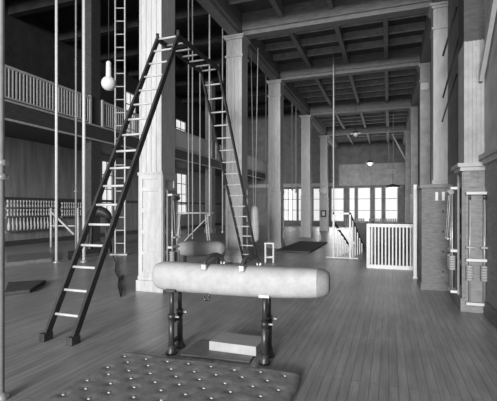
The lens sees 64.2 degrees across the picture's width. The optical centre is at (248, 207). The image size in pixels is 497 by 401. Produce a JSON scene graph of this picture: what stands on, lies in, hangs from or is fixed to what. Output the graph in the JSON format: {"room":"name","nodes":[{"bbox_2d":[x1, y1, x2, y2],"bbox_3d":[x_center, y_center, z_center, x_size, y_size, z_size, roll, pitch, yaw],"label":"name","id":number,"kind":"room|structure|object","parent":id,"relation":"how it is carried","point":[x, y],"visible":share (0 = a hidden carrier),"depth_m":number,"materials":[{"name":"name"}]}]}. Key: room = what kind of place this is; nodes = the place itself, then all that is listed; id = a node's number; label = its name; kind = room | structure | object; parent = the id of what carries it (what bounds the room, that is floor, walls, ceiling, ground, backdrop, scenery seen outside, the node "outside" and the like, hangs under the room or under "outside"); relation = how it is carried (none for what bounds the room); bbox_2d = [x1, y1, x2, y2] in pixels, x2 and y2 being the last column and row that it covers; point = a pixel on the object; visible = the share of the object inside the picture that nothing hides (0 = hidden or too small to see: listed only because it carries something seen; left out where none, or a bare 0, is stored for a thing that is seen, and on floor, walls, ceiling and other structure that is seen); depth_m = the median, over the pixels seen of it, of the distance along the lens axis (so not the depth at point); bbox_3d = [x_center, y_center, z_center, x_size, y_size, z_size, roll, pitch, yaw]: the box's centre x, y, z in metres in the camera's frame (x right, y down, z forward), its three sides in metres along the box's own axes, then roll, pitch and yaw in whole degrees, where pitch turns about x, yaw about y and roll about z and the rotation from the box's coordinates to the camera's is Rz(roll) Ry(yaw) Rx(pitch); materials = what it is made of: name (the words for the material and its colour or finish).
{"room":"gymnasium","nodes":[
{"label":"gymnasium","id":0,"kind":"room"},
{"bbox_2d":[5,2,221,240],"bbox_3d":[-9.221,-3.600,20.769,0.250,10.500,39.000,0,0,20],"label":"wall","id":1,"kind":"structure","parent":0,"point":[30,170],"depth_m":19.48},
{"bbox_2d":[102,160,112,217],"bbox_3d":[-8.331,-1.100,23.194,0.150,3.300,0.961,0,0,20],"label":"window","id":2,"kind":"structure","parent":1,"relation":"in","point":[108,192],"depth_m":23.43,"materials":[{"name":"white"}]},
{"bbox_2d":[5,223,221,246],"bbox_3d":[-9.096,1.540,20.656,0.058,0.220,38.870,0,0,20],"label":"baseboard","id":3,"kind":"structure","parent":1,"relation":"attached to","point":[62,238],"depth_m":19.70,"materials":[{"name":"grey wood"}]},
{"bbox_2d":[5,197,221,204],"bbox_3d":[-9.067,-0.400,20.646,0.118,0.140,38.870,0,0,20],"label":"trim","id":4,"kind":"structure","parent":1,"relation":"attached to","point":[6,198],"depth_m":19.96,"materials":[{"name":"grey wood"}]},
{"bbox_2d":[5,121,225,176],"bbox_3d":[-6.982,-3.160,19.977,4.500,0.180,39.000,0,0,20],"label":"trim","id":5,"kind":"structure","parent":1,"relation":"attached to","point":[13,130],"depth_m":18.01,"materials":[{"name":"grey wood"}]},
{"bbox_2d":[126,91,135,133],"bbox_3d":[-7.583,-5.800,25.306,0.150,3.100,1.040,0,0,20],"label":"window","id":6,"kind":"structure","parent":1,"relation":"in","point":[129,96],"depth_m":25.28,"materials":[{"name":"white"}]},
{"bbox_2d":[59,4,210,42],"bbox_3d":[-4.327,-8.600,18.082,10.770,0.500,0.300,0,0,20],"label":"beam","id":7,"kind":"structure","parent":1,"relation":"attached to","point":[181,13],"depth_m":18.42,"materials":[{"name":"wood"}]},
{"bbox_2d":[100,31,227,61],"bbox_3d":[-3.393,-8.600,20.721,10.770,0.500,0.300,0,0,20],"label":"beam","id":8,"kind":"structure","parent":1,"relation":"attached to","point":[202,40],"depth_m":20.62,"materials":[{"name":"wood"}]},
{"bbox_2d":[176,118,185,131],"bbox_3d":[-5.426,-5.600,31.396,0.150,2.700,1.602,0,0,20],"label":"window","id":9,"kind":"structure","parent":1,"relation":"in","point":[181,125],"depth_m":31.38,"materials":[{"name":"white"}]},
{"bbox_2d":[177,173,186,214],"bbox_3d":[-5.372,-1.100,31.547,0.150,3.300,1.617,0,0,20],"label":"window","id":10,"kind":"structure","parent":1,"relation":"in","point":[181,178],"depth_m":31.84,"materials":[{"name":"white"}]},
{"bbox_2d":[128,54,250,76],"bbox_3d":[-2.458,-8.600,23.360,10.770,0.500,0.300,0,0,20],"label":"beam","id":11,"kind":"structure","parent":1,"relation":"attached to","point":[181,65],"depth_m":23.64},
{"bbox_2d":[204,101,294,113],"bbox_3d":[1.147,-8.600,33.541,10.770,0.500,0.300,0,0,20],"label":"trim","id":12,"kind":"structure","parent":1,"relation":"attached to","point":[286,104],"depth_m":33.52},
{"bbox_2d":[5,0,298,117],"bbox_3d":[-4.083,-8.925,19.056,10.980,0.150,39.200,0,0,20],"label":"ceiling","id":13,"kind":"structure","parent":0,"point":[66,15],"depth_m":20.44,"materials":[{"name":"wood"}]},
{"bbox_2d":[8,0,80,17],"bbox_3d":[-5.262,-8.600,15.442,10.770,0.500,0.300,0,0,20],"label":"beam","id":14,"kind":"structure","parent":13,"relation":"attached to","point":[19,8],"depth_m":16.69,"materials":[{"name":"wood"}]},
{"bbox_2d":[101,0,115,90],"bbox_3d":[-2.824,-5.610,8.000,0.290,6.479,0.290,0,0,20],"label":"globe lamp","id":15,"kind":"object","parent":13,"relation":"hanging from","point":[108,82],"visible":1,"depth_m":7.95,"materials":[{"name":"white glass"}]},
{"bbox_2d":[188,0,188,235],"bbox_3d":[-2.121,-3.928,14.000,0.079,9.843,0.079,0,0,20],"label":"rope","id":16,"kind":"object","parent":13,"relation":"hanging from","point":[188,0],"visible":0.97,"depth_m":13.98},
{"bbox_2d":[192,0,192,238],"bbox_3d":[-1.980,-3.874,14.000,0.079,9.949,0.079,0,0,20],"label":"rope","id":17,"kind":"object","parent":13,"relation":"hanging from","point":[192,0],"visible":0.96,"depth_m":13.98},
{"bbox_2d":[199,72,200,225],"bbox_3d":[-2.939,-3.878,24.000,0.116,9.942,0.116,0,0,42],"label":"rope","id":18,"kind":"object","parent":13,"relation":"hanging from","point":[199,72],"visible":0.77,"depth_m":23.99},
{"bbox_2d":[208,14,210,215],"bbox_3d":[-1.280,-4.286,13.000,0.086,9.126,0.086,0,0,42],"label":"rope","id":19,"kind":"object","parent":13,"relation":"hanging from","point":[209,214],"visible":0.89,"depth_m":12.97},
{"bbox_2d":[175,68,265,86],"bbox_3d":[-1.523,-8.600,26.000,10.770,0.500,0.300,0,0,20],"label":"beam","id":20,"kind":"structure","parent":13,"relation":"attached to","point":[179,82],"depth_m":26.27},
{"bbox_2d":[222,28,222,232],"bbox_3d":[-0.952,-3.965,14.500,0.079,9.768,0.079,0,0,20],"label":"rope","id":21,"kind":"object","parent":13,"relation":"hanging from","point":[222,28],"visible":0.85,"depth_m":14.48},
{"bbox_2d":[182,87,267,103],"bbox_3d":[-0.188,-8.600,29.770,10.770,0.500,0.300,0,0,20],"label":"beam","id":22,"kind":"structure","parent":13,"relation":"attached to","point":[261,91],"depth_m":30.37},
{"bbox_2d":[291,104,292,190],"bbox_3d":[2.483,-4.911,22.600,0.100,7.876,0.100,0,0,42],"label":"rope","id":23,"kind":"object","parent":13,"relation":"hanging from","point":[292,104],"visible":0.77,"depth_m":22.59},
{"bbox_2d":[295,108,296,192],"bbox_3d":[2.711,-4.854,22.600,0.100,7.990,0.100,0,0,42],"label":"rope","id":24,"kind":"object","parent":13,"relation":"hanging from","point":[296,108],"visible":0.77,"depth_m":22.59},
{"bbox_2d":[5,225,496,400],"bbox_3d":[-1.095,1.750,17.998,17.320,0.200,39.200,0,0,20],"label":"floor","id":25,"kind":"structure","parent":0,"point":[376,335],"depth_m":5.56,"materials":[{"name":"wood"}]},
{"bbox_2d":[0,0,8,400],"bbox_3d":[-2.134,-3.599,3.421,0.115,10.499,0.115,0,0,20],"label":"pole","id":26,"kind":"object","parent":25,"relation":"on","point":[4,395],"visible":1,"depth_m":3.41,"materials":[{"name":"metal"}]},
{"bbox_2d":[0,391,8,400],"bbox_3d":[-2.134,1.620,3.421,0.115,0.060,0.115,0,0,19],"label":"socket","id":27,"kind":"object","parent":26,"relation":"attached to","point":[4,395],"depth_m":3.40,"materials":[{"name":"metal"}]},
{"bbox_2d":[5,280,45,295],"bbox_3d":[-4.552,1.615,8.125,0.718,0.070,1.199,0,0,-28],"label":"floor mat","id":28,"kind":"object","parent":25,"relation":"on","point":[17,287],"visible":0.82,"depth_m":7.97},
{"bbox_2d":[6,252,51,266],"bbox_3d":[-6.876,1.590,12.488,1.316,0.120,2.498,0,0,-31],"label":"floor mat","id":29,"kind":"object","parent":25,"relation":"on","point":[42,257],"visible":1,"depth_m":12.00,"materials":[{"name":"grey leather"}]},
{"bbox_2d":[53,0,59,262],"bbox_3d":[-5.813,-3.599,11.989,0.202,10.499,0.202,0,0,20],"label":"pole","id":30,"kind":"object","parent":25,"relation":"on","point":[56,1],"visible":1,"depth_m":11.95,"materials":[{"name":"metal"}]},
{"bbox_2d":[50,208,78,246],"bbox_3d":[-7.756,0.825,16.552,1.336,1.650,0.289,0,0,10],"label":"bars","id":31,"kind":"object","parent":25,"relation":"on","point":[51,211],"visible":0.84,"depth_m":16.56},
{"bbox_2d":[74,0,77,248],"bbox_3d":[-5.692,-3.599,13.068,0.144,10.499,0.144,0,0,20],"label":"pole","id":32,"kind":"object","parent":25,"relation":"on","point":[75,190],"visible":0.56,"depth_m":13.04,"materials":[{"name":"metal"}]},
{"bbox_2d":[80,0,87,262],"bbox_3d":[-5.026,-3.599,12.100,0.230,10.499,0.230,0,0,20],"label":"pole","id":33,"kind":"object","parent":25,"relation":"on","point":[83,1],"visible":1,"depth_m":12.06,"materials":[{"name":"metal"}]},
{"bbox_2d":[68,248,99,258],"bbox_3d":[-5.868,1.600,14.067,1.080,0.100,2.701,0,0,-19],"label":"floor mat","id":34,"kind":"object","parent":25,"relation":"on","point":[95,251],"visible":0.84,"depth_m":13.61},
{"bbox_2d":[81,0,101,248],"bbox_3d":[-6.285,-3.350,15.804,0.580,10.000,0.620,0,0,20],"label":"column","id":35,"kind":"structure","parent":25,"relation":"on","point":[92,6],"depth_m":15.60,"materials":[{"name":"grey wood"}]},
{"bbox_2d":[86,206,111,252],"bbox_3d":[-5.606,0.793,14.850,0.960,1.721,0.520,0,0,0],"label":"leather buck","id":36,"kind":"object","parent":25,"relation":"on","point":[103,212],"visible":0.69,"depth_m":14.71,"materials":[{"name":"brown leather"}]},
{"bbox_2d":[110,0,129,254],"bbox_3d":[-4.536,-3.350,14.000,0.600,10.000,0.400,0,0,0],"label":"ladder","id":37,"kind":"object","parent":25,"relation":"on","point":[115,8],"visible":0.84,"depth_m":13.96,"materials":[{"name":"wood"}]},
{"bbox_2d":[39,30,257,345],"bbox_3d":[-1.126,-0.785,8.249,0.530,4.870,7.320,0,0,20],"label":"ladder","id":38,"kind":"object","parent":25,"relation":"on","point":[74,339],"visible":0.86,"depth_m":6.21,"materials":[{"name":"wood"}]},
{"bbox_2d":[136,0,176,292],"bbox_3d":[-1.849,-1.799,8.065,0.670,6.898,0.670,0,0,20],"label":"pillar","id":39,"kind":"structure","parent":25,"relation":"on","point":[156,174],"depth_m":7.84,"materials":[{"name":"paint"}]},
{"bbox_2d":[166,190,182,261],"bbox_3d":[-1.487,0.575,7.952,0.188,1.850,0.320,0,0,20],"label":"machine","id":40,"kind":"object","parent":39,"relation":"attached to","point":[172,254],"visible":0.84,"depth_m":7.86,"materials":[{"name":"grey metal"}]},
{"bbox_2d":[44,352,300,400],"bbox_3d":[-0.760,1.617,3.028,1.994,0.065,2.319,0,0,17],"label":"mat","id":41,"kind":"object","parent":25,"relation":"on","point":[129,376],"visible":1,"depth_m":3.60,"materials":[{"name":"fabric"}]},
{"bbox_2d":[176,212,213,244],"bbox_3d":[-2.242,0.911,16.000,1.600,1.478,0.800,0,0,-16],"label":"bars","id":42,"kind":"object","parent":25,"relation":"on","point":[206,219],"visible":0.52,"depth_m":15.88,"materials":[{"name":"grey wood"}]},
{"bbox_2d":[176,241,225,263],"bbox_3d":[-1.236,1.251,10.300,1.280,0.802,0.480,0,0,-1],"label":"horse","id":43,"kind":"object","parent":25,"relation":"on","point":[187,248],"visible":0.84,"depth_m":10.09},
{"bbox_2d":[204,81,215,232],"bbox_3d":[-2.546,-3.350,26.362,0.580,10.000,0.620,0,0,20],"label":"column","id":44,"kind":"structure","parent":25,"relation":"on","point":[212,229],"depth_m":26.14,"materials":[{"name":"grey paint"}]},
{"bbox_2d":[181,340,254,363],"bbox_3d":[-0.308,1.637,4.532,0.800,0.025,0.480,0,0,15],"label":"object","id":45,"kind":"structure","parent":25,"relation":"on","point":[199,349],"depth_m":4.39,"materials":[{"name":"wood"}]},
{"bbox_2d":[209,332,260,355],"bbox_3d":[-0.124,1.571,4.595,0.566,0.105,0.360,0,0,20],"label":"wooden block","id":46,"kind":"object","parent":45,"relation":"on","point":[242,344],"visible":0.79,"depth_m":4.48,"materials":[{"name":"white wood"}]},
{"bbox_2d":[223,33,250,262],"bbox_3d":[-0.353,-1.799,12.288,0.670,6.898,0.670,0,0,20],"label":"pillar","id":47,"kind":"structure","parent":25,"relation":"on","point":[236,57],"depth_m":12.05,"materials":[{"name":"paint"}]},
{"bbox_2d":[152,253,329,365],"bbox_3d":[-0.123,1.077,4.397,2.014,1.147,0.350,0,0,15],"label":"horse","id":48,"kind":"object","parent":25,"relation":"on","point":[266,283],"visible":1,"depth_m":4.27},
{"bbox_2d":[266,79,285,247],"bbox_3d":[1.149,-1.799,16.530,0.670,6.898,0.670,0,0,20],"label":"pillar","id":49,"kind":"structure","parent":25,"relation":"on","point":[275,87],"depth_m":16.30,"materials":[{"name":"paint"}]},
{"bbox_2d":[275,241,327,252],"bbox_3d":[2.370,1.625,16.877,1.360,0.050,4.400,0,0,20],"label":"floor mat","id":50,"kind":"object","parent":25,"relation":"on","point":[300,246],"visible":1,"depth_m":16.04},
{"bbox_2d":[299,115,312,236],"bbox_3d":[3.318,-1.799,22.657,0.670,6.898,0.670,0,0,20],"label":"pillar","id":51,"kind":"structure","parent":25,"relation":"on","point":[306,120],"depth_m":22.42,"materials":[{"name":"paint"}]},
{"bbox_2d":[319,135,328,230],"bbox_3d":[5.521,-1.799,28.878,0.670,6.898,0.670,0,0,20],"label":"pillar","id":52,"kind":"structure","parent":25,"relation":"on","point":[324,200],"depth_m":28.64,"materials":[{"name":"paint"}]},
{"bbox_2d":[326,213,363,258],"bbox_3d":[3.483,0.900,14.079,1.107,1.500,2.368,0,0,20],"label":"stair railing","id":53,"kind":"object","parent":25,"relation":"on","point":[350,214],"visible":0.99,"depth_m":13.29,"materials":[{"name":"white paint"}]},
{"bbox_2d":[353,222,411,244],"bbox_3d":[6.141,1.170,18.239,2.560,0.960,0.575,0,0,20],"label":"stair railing","id":54,"kind":"object","parent":25,"relation":"on","point":[362,227],"visible":0.48,"depth_m":17.97,"materials":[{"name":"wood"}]},
{"bbox_2d":[367,220,412,269],"bbox_3d":[4.451,1.040,12.403,1.260,1.220,3.645,0,0,20],"label":"balustrade","id":55,"kind":"object","parent":25,"relation":"on","point":[371,227],"visible":0.95,"depth_m":10.73,"materials":[{"name":"white paint"}]},
{"bbox_2d":[404,130,409,222],"bbox_3d":[10.842,-1.799,26.994,0.419,6.898,0.670,0,0,20],"label":"pillar","id":56,"kind":"structure","parent":25,"relation":"on","point":[407,132],"depth_m":26.76,"materials":[{"name":"paint"}]},
{"bbox_2d":[409,106,417,239],"bbox_3d":[8.639,-1.799,20.773,0.419,6.898,0.670,0,0,20],"label":"pillar","id":57,"kind":"structure","parent":25,"relation":"on","point":[413,110],"depth_m":20.54,"materials":[{"name":"paint"}]},
{"bbox_2d":[413,185,416,277],"bbox_3d":[3.923,0.550,9.325,0.100,2.200,0.100,0,0,20],"label":"post","id":58,"kind":"object","parent":25,"relation":"on","point":[414,186],"visible":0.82,"depth_m":9.29,"materials":[{"name":"paint"}]},
{"bbox_2d":[417,62,430,252],"bbox_3d":[6.469,-1.799,14.646,0.419,6.898,0.670,0,0,20],"label":"pillar","id":59,"kind":"structure","parent":25,"relation":"on","point":[423,69],"depth_m":14.40,"materials":[{"name":"paint"}]},
{"bbox_2d":[416,184,453,290],"bbox_3d":[4.012,0.585,8.335,0.820,2.130,0.988,0,0,20],"label":"pillar base","id":60,"kind":"object","parent":25,"relation":"on","point":[434,274],"visible":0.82,"depth_m":7.96,"materials":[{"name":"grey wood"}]},
{"bbox_2d":[428,1,447,183],"bbox_3d":[4.967,-1.799,10.404,0.419,6.898,0.670,0,0,20],"label":"pillar","id":61,"kind":"structure","parent":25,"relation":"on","point":[438,11],"depth_m":10.15,"materials":[{"name":"paint"}]},
{"bbox_2d":[451,0,485,313],"bbox_3d":[3.616,-1.799,6.543,0.389,6.898,0.730,0,0,20],"label":"pillar","id":62,"kind":"structure","parent":25,"relation":"on","point":[470,171],"depth_m":6.29,"materials":[{"name":"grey wood"}]},
{"bbox_2d":[444,183,458,294],"bbox_3d":[3.445,0.505,6.715,0.188,1.850,0.320,0,0,20],"label":"machine","id":63,"kind":"object","parent":62,"relation":"attached to","point":[452,259],"visible":1,"depth_m":6.62,"materials":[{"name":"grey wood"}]},
{"bbox_2d":[465,187,487,305],"bbox_3d":[3.546,0.605,6.150,0.320,1.850,0.188,0,0,20],"label":"machine","id":64,"kind":"object","parent":62,"relation":"attached to","point":[475,228],"visible":0.94,"depth_m":6.20,"materials":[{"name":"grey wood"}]},
{"bbox_2d":[223,112,404,226],"bbox_3d":[5.517,-3.600,36.370,17.120,10.500,0.250,0,0,20],"label":"wall","id":65,"kind":"structure","parent":0,"point":[378,151],"depth_m":36.09,"materials":[{"name":"grey paint"}]},
{"bbox_2d":[5,102,266,179],"bbox_3d":[-4.814,-2.930,19.209,0.099,0.560,39.000,0,0,20],"label":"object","id":66,"kind":"structure","parent":65,"relation":"attached to","point":[12,111],"depth_m":14.71,"materials":[{"name":"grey wood"}]},
{"bbox_2d":[5,99,266,179],"bbox_3d":[-4.786,-2.960,19.199,0.160,0.620,39.000,0,0,20],"label":"trim","id":67,"kind":"structure","parent":65,"relation":"attached to","point":[6,100],"depth_m":14.52,"materials":[{"name":"wood"}]},
{"bbox_2d":[5,64,91,122],"bbox_3d":[-7.191,-3.820,12.466,0.090,1.100,6.300,0,0,20],"label":"gallery railing","id":68,"kind":"object","parent":67,"relation":"on","point":[89,97],"visible":0.79,"depth_m":13.33,"materials":[{"name":"wood"}]},
{"bbox_2d":[101,100,138,135],"bbox_3d":[-5.105,-3.820,18.357,0.090,1.100,5.000,0,0,20],"label":"gallery railing","id":69,"kind":"object","parent":67,"relation":"on","point":[103,103],"visible":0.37,"depth_m":16.88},
{"bbox_2d":[175,128,212,157],"bbox_3d":[-3.248,-3.820,23.640,0.115,1.100,5.000,0,0,20],"label":"gallery railing","id":70,"kind":"object","parent":67,"relation":"on","point":[181,137],"visible":0.8,"depth_m":23.27,"materials":[{"name":"white paint"}]},
{"bbox_2d":[215,143,266,172],"bbox_3d":[-0.277,-3.820,32.029,0.115,1.100,11.600,0,0,20],"label":"gallery railing","id":71,"kind":"object","parent":67,"relation":"on","point":[255,164],"visible":0.47,"depth_m":34.00,"materials":[{"name":"white paint"}]},
{"bbox_2d":[250,55,258,241],"bbox_3d":[0.197,-2.066,13.000,0.320,6.364,0.320,0,0,20],"label":"bag","id":72,"kind":"object","parent":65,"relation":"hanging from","point":[254,213],"visible":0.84,"depth_m":12.95,"materials":[{"name":"white paint"}]},
{"bbox_2d":[197,0,338,148],"bbox_3d":[1.327,-5.575,17.034,0.470,0.650,39.000,0,0,20],"label":"beam","id":73,"kind":"structure","parent":65,"relation":"attached to","point":[229,17],"depth_m":14.00,"materials":[{"name":"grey wood"}]},
{"bbox_2d":[223,183,332,187],"bbox_3d":[2.479,-2.100,37.258,10.800,0.300,0.098,0,0,20],"label":"trim","id":74,"kind":"structure","parent":65,"relation":"attached to","point":[313,184],"depth_m":36.80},
{"bbox_2d":[283,189,292,220],"bbox_3d":[3.706,-0.300,36.979,0.900,3.000,0.150,0,0,20],"label":"window","id":75,"kind":"structure","parent":65,"relation":"in","point":[284,190],"depth_m":37.04,"materials":[{"name":"white"}]},
{"bbox_2d":[288,189,296,220],"bbox_3d":[4.113,-0.300,36.835,0.852,3.000,0.150,0,0,20],"label":"window","id":76,"kind":"structure","parent":65,"relation":"in","point":[294,190],"depth_m":36.81,"materials":[{"name":"white"}]},
{"bbox_2d":[298,188,300,220],"bbox_3d":[5.026,-0.300,36.511,0.900,3.000,0.150,0,0,20],"label":"window","id":77,"kind":"structure","parent":65,"relation":"in","point":[299,189],"depth_m":36.63,"materials":[{"name":"white"}]},
{"bbox_2d":[313,188,319,220],"bbox_3d":[6.213,-0.300,36.091,0.636,3.000,0.150,0,0,20],"label":"window","id":78,"kind":"structure","parent":65,"relation":"in","point":[316,195],"depth_m":36.11,"materials":[{"name":"white"}]},
{"bbox_2d":[331,188,343,220],"bbox_3d":[7.979,-0.300,35.466,1.141,3.000,0.150,0,0,20],"label":"window","id":79,"kind":"structure","parent":65,"relation":"in","point":[338,192],"depth_m":35.47,"materials":[{"name":"white"}]},
{"bbox_2d":[349,188,354,217],"bbox_3d":[9.167,-0.300,35.045,0.514,3.000,0.150,0,0,20],"label":"window","id":80,"kind":"structure","parent":65,"relation":"in","point":[351,190],"depth_m":35.04,"materials":[{"name":"white"}]},
{"bbox_2d":[358,187,369,221],"bbox_3d":[10.125,-0.300,34.706,1.093,3.000,0.150,0,0,20],"label":"window","id":81,"kind":"structure","parent":65,"relation":"in","point":[363,192],"depth_m":34.73,"materials":[{"name":"white"}]},
{"bbox_2d":[339,162,404,185],"bbox_3d":[10.701,-2.910,34.337,5.590,1.880,0.118,0,0,20],"label":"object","id":82,"kind":"structure","parent":65,"relation":"attached to","point":[349,174],"depth_m":34.27,"materials":[{"name":"paint"}]},
{"bbox_2d":[375,187,381,221],"bbox_3d":[11.243,-0.300,34.310,0.616,3.000,0.150,0,0,20],"label":"window","id":83,"kind":"structure","parent":65,"relation":"in","point":[378,190],"depth_m":34.32,"materials":[{"name":"white"}]},
{"bbox_2d":[385,187,397,221],"bbox_3d":[12.257,-0.300,33.951,1.046,3.000,0.150,0,0,20],"label":"window","id":84,"kind":"structure","parent":65,"relation":"in","point":[391,194],"depth_m":33.98,"materials":[{"name":"white"}]},
{"bbox_2d":[235,0,425,102],"bbox_3d":[4.090,-5.975,16.162,6.320,0.150,39.200,0,0,20],"label":"ceiling","id":85,"kind":"structure","parent":0,"point":[254,5],"depth_m":13.87,"materials":[{"name":"wood"}]},
{"bbox_2d":[269,0,332,16],"bbox_3d":[1.641,-5.729,9.189,3.000,0.339,3.940,0,0,20],"label":"beam","id":86,"kind":"structure","parent":85,"relation":"attached to","point":[278,6],"depth_m":10.98,"materials":[{"name":"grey wood"}]},
{"bbox_2d":[332,53,333,216],"bbox_3d":[3.220,-2.776,15.000,0.083,6.247,0.083,0,0,42],"label":"rope","id":87,"kind":"object","parent":85,"relation":"hanging from","point":[333,53],"visible":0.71,"depth_m":14.98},
{"bbox_2d":[242,0,432,38],"bbox_3d":[2.361,-5.575,11.326,5.270,0.650,0.470,0,0,20],"label":"beam","id":88,"kind":"structure","parent":85,"relation":"attached to","point":[315,14],"depth_m":11.22,"materials":[{"name":"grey wood"}]},
{"bbox_2d":[288,19,387,68],"bbox_3d":[3.140,-5.729,13.422,3.000,0.339,3.960,0,0,20],"label":"beam","id":89,"kind":"structure","parent":85,"relation":"attached to","point":[296,39],"depth_m":13.56,"materials":[{"name":"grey wood"}]},
{"bbox_2d":[257,13,427,39],"bbox_3d":[2.773,-5.790,12.491,5.270,0.220,0.100,0,0,20],"label":"beam","id":90,"kind":"structure","parent":85,"relation":"attached to","point":[421,14],"depth_m":12.33,"materials":[{"name":"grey wood"}]},
{"bbox_2d":[265,21,424,50],"bbox_3d":[3.107,-5.790,13.433,5.270,0.220,0.100,0,0,20],"label":"beam","id":91,"kind":"structure","parent":85,"relation":"attached to","point":[416,26],"depth_m":13.27,"materials":[{"name":"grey wood"}]},
{"bbox_2d":[273,34,421,60],"bbox_3d":[3.441,-5.790,14.376,5.270,0.220,0.100,0,0,20],"label":"beam","id":92,"kind":"structure","parent":85,"relation":"attached to","point":[415,38],"depth_m":14.21,"materials":[{"name":"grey wood"}]},
{"bbox_2d":[280,47,419,81],"bbox_3d":[3.863,-5.575,15.568,5.270,0.650,0.470,0,0,20],"label":"beam","id":93,"kind":"structure","parent":85,"relation":"attached to","point":[406,58],"depth_m":15.29,"materials":[{"name":"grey wood"}]},
{"bbox_2d":[315,71,387,106],"bbox_3d":[4.976,-5.729,18.606,3.000,0.339,5.960,0,0,20],"label":"trim","id":94,"kind":"structure","parent":85,"relation":"attached to","point":[351,77],"depth_m":18.74,"materials":[{"name":"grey wood"}]},
{"bbox_2d":[294,69,415,86],"bbox_3d":[4.609,-5.790,17.675,5.270,0.220,0.100,0,0,20],"label":"beam","id":95,"kind":"structure","parent":85,"relation":"attached to","point":[408,71],"depth_m":17.50,"materials":[{"name":"grey wood"}]},
{"bbox_2d":[298,76,413,92],"bbox_3d":[4.943,-5.790,18.618,5.270,0.220,0.100,0,0,20],"label":"beam","id":96,"kind":"structure","parent":85,"relation":"attached to","point":[410,78],"depth_m":18.45,"materials":[{"name":"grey wood"}]},
{"bbox_2d":[302,83,412,97],"bbox_3d":[5.277,-5.790,19.560,5.270,0.220,0.100,0,0,20],"label":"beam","id":97,"kind":"structure","parent":85,"relation":"attached to","point":[405,85],"depth_m":19.41,"materials":[{"name":"grey wood"}]},
{"bbox_2d":[306,89,411,102],"bbox_3d":[5.611,-5.790,20.503,5.270,0.220,0.100,0,0,20],"label":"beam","id":98,"kind":"structure","parent":85,"relation":"attached to","point":[404,91],"depth_m":20.36,"materials":[{"name":"grey wood"}]},
{"bbox_2d":[310,95,410,115],"bbox_3d":[6.033,-5.575,21.695,5.270,0.650,0.470,0,0,20],"label":"trim","id":99,"kind":"structure","parent":85,"relation":"attached to","point":[400,102],"depth_m":21.42,"materials":[{"name":"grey wood"}]},
{"bbox_2d":[335,111,387,129],"bbox_3d":[7.163,-5.729,24.780,3.000,0.339,6.060,0,0,20],"label":"trim","id":100,"kind":"structure","parent":85,"relation":"attached to","point":[338,116],"depth_m":25.16,"materials":[{"name":"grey wood"}]},
{"bbox_2d":[317,109,408,116],"bbox_3d":[6.790,-5.790,23.834,5.270,0.220,0.100,0,0,20],"label":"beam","id":101,"kind":"structure","parent":85,"relation":"attached to","point":[402,109],"depth_m":23.64,"materials":[{"name":"grey wood"}]},
{"bbox_2d":[320,110,407,120],"bbox_3d":[7.130,-5.790,24.792,5.270,0.220,0.100,0,0,20],"label":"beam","id":102,"kind":"structure","parent":85,"relation":"attached to","point":[405,111],"depth_m":24.62,"materials":[{"name":"grey wood"}]},
{"bbox_2d":[323,114,406,123],"bbox_3d":[7.469,-5.790,25.750,5.270,0.220,0.100,0,0,20],"label":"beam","id":103,"kind":"structure","parent":85,"relation":"attached to","point":[403,115],"depth_m":25.59,"materials":[{"name":"grey wood"}]},
{"bbox_2d":[325,118,405,126],"bbox_3d":[7.809,-5.790,26.709,5.270,0.220,0.100,0,0,20],"label":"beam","id":104,"kind":"structure","parent":85,"relation":"attached to","point":[396,119],"depth_m":26.56,"materials":[{"name":"grey wood"}]},
{"bbox_2d":[327,121,405,135],"bbox_3d":[8.236,-5.575,27.917,5.270,0.650,0.470,0,0,20],"label":"trim","id":105,"kind":"structure","parent":85,"relation":"attached to","point":[400,126],"depth_m":27.60,"materials":[{"name":"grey wood"}]},
{"bbox_2d":[334,132,403,137],"bbox_3d":[9.433,-5.790,31.296,5.270,0.220,0.100,0,0,20],"label":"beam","id":106,"kind":"structure","parent":85,"relation":"attached to","point":[390,133],"depth_m":31.12,"materials":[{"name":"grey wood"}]},
{"bbox_2d":[336,134,402,139],"bbox_3d":[9.806,-5.790,32.349,5.270,0.220,0.100,0,0,20],"label":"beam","id":107,"kind":"structure","parent":85,"relation":"attached to","point":[398,135],"depth_m":32.21,"materials":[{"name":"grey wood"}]},
{"bbox_2d":[337,137,402,141],"bbox_3d":[10.178,-5.790,33.401,5.270,0.220,0.100,0,0,20],"label":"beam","id":108,"kind":"structure","parent":85,"relation":"attached to","point":[389,138],"depth_m":33.32,"materials":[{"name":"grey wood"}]},
{"bbox_2d":[418,0,496,309],"bbox_3d":[6.941,-2.125,15.046,0.200,7.550,39.000,0,0,20],"label":"wall","id":109,"kind":"structure","parent":0,"point":[491,168],"depth_m":6.04,"materials":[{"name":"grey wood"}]},
{"bbox_2d":[402,0,447,145],"bbox_3d":[6.690,-5.575,15.135,0.329,0.650,39.000,0,0,20],"label":"beam","id":110,"kind":"structure","parent":109,"relation":"attached to","point":[425,48],"depth_m":14.00,"materials":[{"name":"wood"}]},
{"bbox_2d":[442,7,457,55],"bbox_3d":[4.412,-3.859,8.675,0.044,0.975,0.349,0,0,-36],"label":"rope","id":111,"kind":"object","parent":109,"relation":"attached to","point":[456,8],"visible":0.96,"depth_m":8.66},
{"bbox_2d":[442,40,457,97],"bbox_3d":[4.291,-3.019,8.360,0.035,1.274,0.531,0,0,-16],"label":"rope","id":112,"kind":"object","parent":109,"relation":"attached to","point":[457,40],"visible":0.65,"depth_m":8.38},
{"bbox_2d":[479,145,496,164],"bbox_3d":[1.972,-0.745,1.450,0.089,0.150,10.050,0,0,20],"label":"trim","id":113,"kind":"structure","parent":109,"relation":"attached to","point":[489,156],"depth_m":5.66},
{"bbox_2d":[479,0,496,81],"bbox_3d":[3.393,-2.675,5.508,0.060,1.409,1.504,0,0,20],"label":"brace","id":114,"kind":"object","parent":109,"relation":"attached to","point":[493,9],"visible":1,"depth_m":5.71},
{"bbox_2d":[485,302,496,328],"bbox_3d":[1.970,1.540,1.371,0.039,0.219,9.900,0,0,20],"label":"baseboard","id":115,"kind":"structure","parent":109,"relation":"attached to","point":[490,312],"depth_m":5.64,"materials":[{"name":"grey wood"}]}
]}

